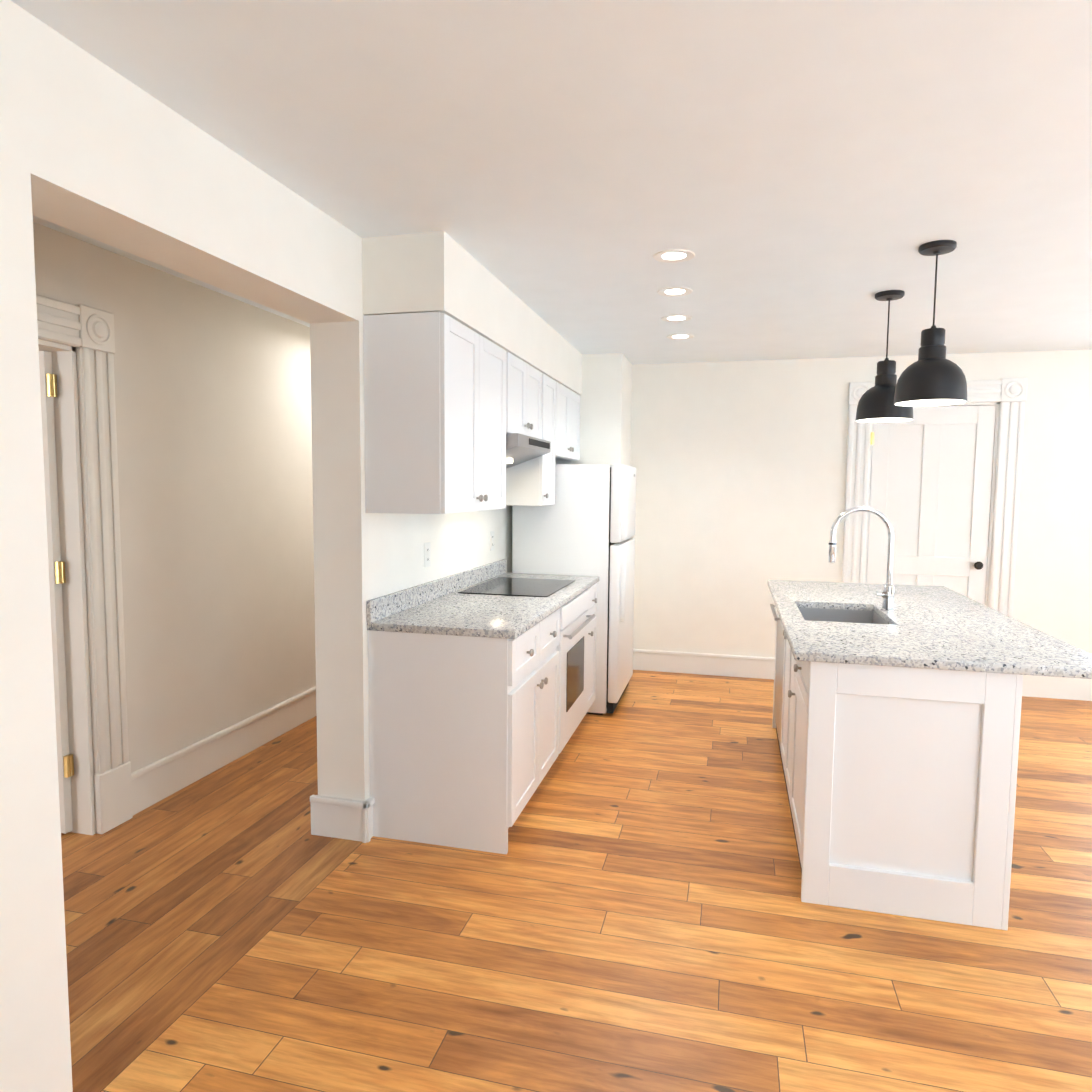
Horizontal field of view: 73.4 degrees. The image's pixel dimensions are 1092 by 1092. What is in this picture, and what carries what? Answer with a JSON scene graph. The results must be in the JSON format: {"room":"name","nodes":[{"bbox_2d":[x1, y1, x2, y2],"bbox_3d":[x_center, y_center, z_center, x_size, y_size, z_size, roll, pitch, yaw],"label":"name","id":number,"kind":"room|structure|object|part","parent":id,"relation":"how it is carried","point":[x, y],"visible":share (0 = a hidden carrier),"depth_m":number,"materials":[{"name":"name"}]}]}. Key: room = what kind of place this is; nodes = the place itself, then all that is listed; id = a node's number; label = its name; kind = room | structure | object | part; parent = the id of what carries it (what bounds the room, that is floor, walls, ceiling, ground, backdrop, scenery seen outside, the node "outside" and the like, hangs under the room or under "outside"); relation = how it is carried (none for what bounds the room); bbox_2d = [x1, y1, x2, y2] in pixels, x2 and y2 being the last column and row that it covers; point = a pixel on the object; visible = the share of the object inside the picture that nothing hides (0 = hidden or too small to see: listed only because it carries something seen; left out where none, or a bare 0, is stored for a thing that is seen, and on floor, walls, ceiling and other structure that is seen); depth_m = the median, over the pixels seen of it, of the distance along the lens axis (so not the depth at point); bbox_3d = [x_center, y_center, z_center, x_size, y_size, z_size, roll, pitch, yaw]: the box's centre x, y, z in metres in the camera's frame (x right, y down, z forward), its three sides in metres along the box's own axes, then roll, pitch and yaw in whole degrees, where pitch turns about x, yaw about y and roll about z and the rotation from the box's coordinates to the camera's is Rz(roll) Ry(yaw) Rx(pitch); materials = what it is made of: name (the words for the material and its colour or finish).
{"room":"kitchen","nodes":[
{"label":"kitchen","id":0,"kind":"room"},
{"bbox_2d":[33,222,315,772],"bbox_3d":[-2.056,0.020,2.684,0.120,2.470,6.650,2,5,14],"label":"wall","id":1,"kind":"structure","parent":0,"point":[213,422],"depth_m":3.65,"materials":[{"name":"paint"}]},
{"bbox_2d":[39,351,73,833],"bbox_3d":[-2.400,0.207,3.093,0.822,2.003,0.105,2,5,14],"label":"hall door","id":2,"kind":"structure","parent":1,"relation":"in","point":[48,389],"depth_m":3.02,"materials":[{"name":"paint"}]},
{"bbox_2d":[36,295,132,834],"bbox_3d":[-2.060,0.157,2.639,0.202,2.203,1.170,2,5,14],"label":"door frame","id":3,"kind":"structure","parent":1,"relation":"attached to","point":[101,797],"depth_m":3.06,"materials":[{"name":"paint"}]},
{"bbox_2d":[131,686,316,814],"bbox_3d":[-1.976,1.152,2.829,0.026,0.192,6.500,2,5,14],"label":"baseboard","id":4,"kind":"structure","parent":1,"relation":"attached to","point":[160,779],"depth_m":3.81,"materials":[{"name":"paint"}]},
{"bbox_2d":[362,231,581,394],"bbox_3d":[-0.234,-1.173,4.180,0.350,0.298,2.680,2,5,14],"label":"soffit","id":5,"kind":"structure","parent":0,"point":[443,272],"depth_m":2.98,"materials":[{"name":"paint"}]},
{"bbox_2d":[0,0,1091,1091],"bbox_3d":[1.955,0.078,2.372,8.050,2.470,6.620,2,5,14],"label":"wall","id":6,"kind":"structure","parent":0,"point":[738,486],"depth_m":3.00,"materials":[{"name":"paint"}]},
{"bbox_2d":[310,795,373,842],"bbox_3d":[-0.870,1.150,3.093,0.272,0.172,0.030,2,5,14],"label":"baseboard","id":7,"kind":"structure","parent":6,"relation":"attached to","point":[342,818],"depth_m":3.08,"materials":[{"name":"paint"}]},
{"bbox_2d":[424,542,430,566],"bbox_3d":[-0.586,0.043,3.624,0.008,0.120,0.072,2,5,14],"label":"electrical outlet plate","id":8,"kind":"object","parent":6,"relation":"attached to","point":[427,554],"depth_m":3.62,"materials":[{"name":"white plastic"}]},
{"bbox_2d":[367,559,506,622],"bbox_3d":[-0.502,0.202,3.944,0.022,0.092,1.885,2,5,14],"label":"backsplash","id":9,"kind":"structure","parent":6,"relation":"attached to","point":[380,607],"depth_m":3.60,"materials":[{"name":"grey stone"}]},
{"bbox_2d":[363,312,566,513],"bbox_3d":[-0.312,-0.595,3.825,0.403,0.790,1.868,2,5,14],"label":"upper cabinet","id":10,"kind":"object","parent":6,"relation":"attached to","point":[459,417],"depth_m":2.99,"materials":[{"name":"white wood"}]},
{"bbox_2d":[490,531,493,550],"bbox_3d":[-0.337,-0.033,4.598,0.008,0.120,0.072,2,5,14],"label":"electrical outlet plate","id":11,"kind":"object","parent":6,"relation":"attached to","point":[491,532],"depth_m":4.58,"materials":[{"name":"white plastic"}]},
{"bbox_2d":[567,388,579,459],"bbox_3d":[-0.005,-0.853,5.118,0.348,0.476,0.798,2,5,14],"label":"upper cabinet","id":12,"kind":"object","parent":6,"relation":"attached to","point":[573,399],"depth_m":5.21,"materials":[{"name":"white wood"}]},
{"bbox_2d":[633,649,774,679],"bbox_3d":[1.444,0.951,5.828,1.610,0.172,0.026,2,5,14],"label":"baseboard","id":13,"kind":"structure","parent":6,"relation":"attached to","point":[645,660],"depth_m":5.87,"materials":[{"name":"paint"}]},
{"bbox_2d":[866,405,995,604],"bbox_3d":[2.806,0.024,5.408,0.824,2.087,0.115,2,5,14],"label":"door","id":14,"kind":"structure","parent":6,"relation":"in","point":[930,482],"depth_m":5.39,"materials":[{"name":"paint"}]},
{"bbox_2d":[842,378,1027,617],"bbox_3d":[2.829,-0.067,5.459,1.168,2.283,0.202,2,5,14],"label":"door frame","id":15,"kind":"structure","parent":6,"relation":"attached to","point":[1009,395],"depth_m":5.28,"materials":[{"name":"paint"}]},
{"bbox_2d":[11,0,1091,364],"bbox_3d":[-0.761,-1.252,2.601,13.500,0.100,7.320,2,5,14],"label":"ceiling","id":16,"kind":"structure","parent":0,"point":[803,178],"depth_m":2.10,"materials":[{"name":"paint"}]},
{"bbox_2d":[653,249,694,262],"bbox_3d":[0.543,-1.229,3.107,0.176,0.004,0.176,2,5,14],"label":"recessed light","id":17,"kind":"object","parent":16,"relation":"in","point":[674,255],"visible":1,"depth_m":3.10,"materials":[{"name":"paint"}]},
{"bbox_2d":[657,287,692,296],"bbox_3d":[0.646,-1.273,3.671,0.176,0.004,0.176,2,5,14],"label":"recessed light","id":18,"kind":"object","parent":16,"relation":"in","point":[674,291],"visible":1,"depth_m":3.67,"materials":[{"name":"paint"}]},
{"bbox_2d":[661,315,691,321],"bbox_3d":[0.756,-1.318,4.242,0.176,0.004,0.176,2,5,14],"label":"recessed light","id":19,"kind":"object","parent":16,"relation":"in","point":[675,318],"visible":1,"depth_m":4.24,"materials":[{"name":"paint"}]},
{"bbox_2d":[667,334,693,339],"bbox_3d":[0.871,-1.357,4.753,0.176,0.004,0.176,2,5,14],"label":"recessed light","id":20,"kind":"object","parent":16,"relation":"in","point":[680,336],"visible":0.98,"depth_m":4.75,"materials":[{"name":"paint"}]},
{"bbox_2d":[856,290,912,422],"bbox_3d":[1.720,-0.952,3.698,0.267,0.630,0.267,2,5,14],"label":"pendant light","id":21,"kind":"object","parent":16,"relation":"hanging from","point":[876,403],"visible":0.92,"depth_m":3.66,"materials":[{"name":"black metal"}]},
{"bbox_3d":[1.719,-0.793,3.710,0.267,0.310,0.267,2,5,14],"label":"lamp shade","id":22,"kind":"part","parent":21,"relation":"part of","materials":[{"name":"black metal"}]},
{"bbox_3d":[1.721,-1.102,3.686,0.136,0.330,0.136,2,5,14],"label":"cord","id":23,"kind":"part","parent":21,"relation":"part of","materials":[{"name":"black metal"}]},
{"bbox_2d":[894,240,966,406],"bbox_3d":[1.573,-0.897,2.974,0.267,0.627,0.267,2,5,14],"label":"pendant light","id":24,"kind":"object","parent":16,"relation":"hanging from","point":[932,376],"visible":1,"depth_m":2.92,"materials":[{"name":"black metal"}]},
{"bbox_3d":[1.572,-0.739,2.986,0.267,0.310,0.267,2,5,14],"label":"lamp shade","id":25,"kind":"part","parent":24,"relation":"part of","materials":[{"name":"black metal"}]},
{"bbox_3d":[1.574,-1.047,2.962,0.136,0.327,0.136,2,5,14],"label":"cord","id":26,"kind":"part","parent":24,"relation":"part of","materials":[{"name":"black metal"}]},
{"bbox_2d":[61,670,1091,1091],"bbox_3d":[1.858,1.385,2.136,8.050,0.100,7.320,2,5,14],"label":"floor","id":27,"kind":"structure","parent":0,"point":[629,912],"depth_m":2.39,"materials":[{"name":"brown wood"}]},
{"bbox_2d":[367,603,566,853],"bbox_3d":[-0.332,0.770,3.410,0.640,0.888,0.831,2,5,14],"label":"base cabinet","id":28,"kind":"object","parent":27,"relation":"on","point":[482,686],"depth_m":3.02,"materials":[{"name":"white wood"}]},
{"bbox_2d":[367,571,598,634],"bbox_3d":[-0.200,0.272,3.873,0.645,0.034,1.885,2,5,14],"label":"countertop","id":29,"kind":"structure","parent":28,"relation":"on","point":[473,614],"depth_m":3.32,"materials":[{"name":"grey stone"}]},
{"bbox_2d":[459,575,574,598],"bbox_3d":[-0.144,0.229,4.163,0.491,0.006,0.700,2,5,14],"label":"cooktop","id":30,"kind":"object","parent":29,"relation":"in","point":[502,584],"depth_m":4.13,"materials":[{"name":"black glass"}]},
{"bbox_2d":[512,464,635,714],"bbox_3d":[0.231,0.259,5.147,0.755,1.640,0.760,2,5,14],"label":"fridge","id":31,"kind":"object","parent":27,"relation":"on","point":[584,525],"visible":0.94,"depth_m":4.75,"materials":[{"name":"white metal"}]},
{"bbox_2d":[563,587,590,747],"bbox_3d":[-0.140,0.712,4.162,0.640,0.888,0.727,2,5,14],"label":"oven","id":32,"kind":"object","parent":27,"relation":"on","point":[579,608],"depth_m":4.13,"materials":[{"name":"white metal"}]},
{"bbox_2d":[591,583,596,704],"bbox_3d":[-0.011,0.673,4.667,0.640,0.888,0.317,2,5,14],"label":"base cabinet","id":33,"kind":"object","parent":27,"relation":"on","point":[593,585],"depth_m":4.66,"materials":[{"name":"white wood"}]},
{"bbox_2d":[770,590,1022,929],"bbox_3d":[1.473,0.777,3.509,0.713,0.888,2.014,2,5,14],"label":"kitchen island","id":34,"kind":"object","parent":27,"relation":"on","point":[896,715],"depth_m":2.55,"materials":[{"name":"white wood"}]},
{"bbox_2d":[768,580,1091,678],"bbox_3d":[1.617,0.320,3.456,1.005,0.034,2.107,2,5,14],"label":"island countertop","id":35,"kind":"structure","parent":34,"relation":"on","point":[930,627],"depth_m":2.84,"materials":[{"name":"grey stone"}]},
{"bbox_2d":[804,606,883,621],"bbox_3d":[1.372,0.433,3.413,0.396,0.212,0.595,2,5,14],"label":"sink","id":36,"kind":"object","parent":35,"relation":"in","point":[833,613],"depth_m":3.67,"materials":[{"name":"silver metal"}]},
{"bbox_2d":[828,506,895,609],"bbox_3d":[1.484,0.060,3.418,0.303,0.488,0.162,2,5,14],"label":"faucet","id":37,"kind":"object","parent":35,"relation":"on","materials":[{"name":"silver metal"}]}
]}

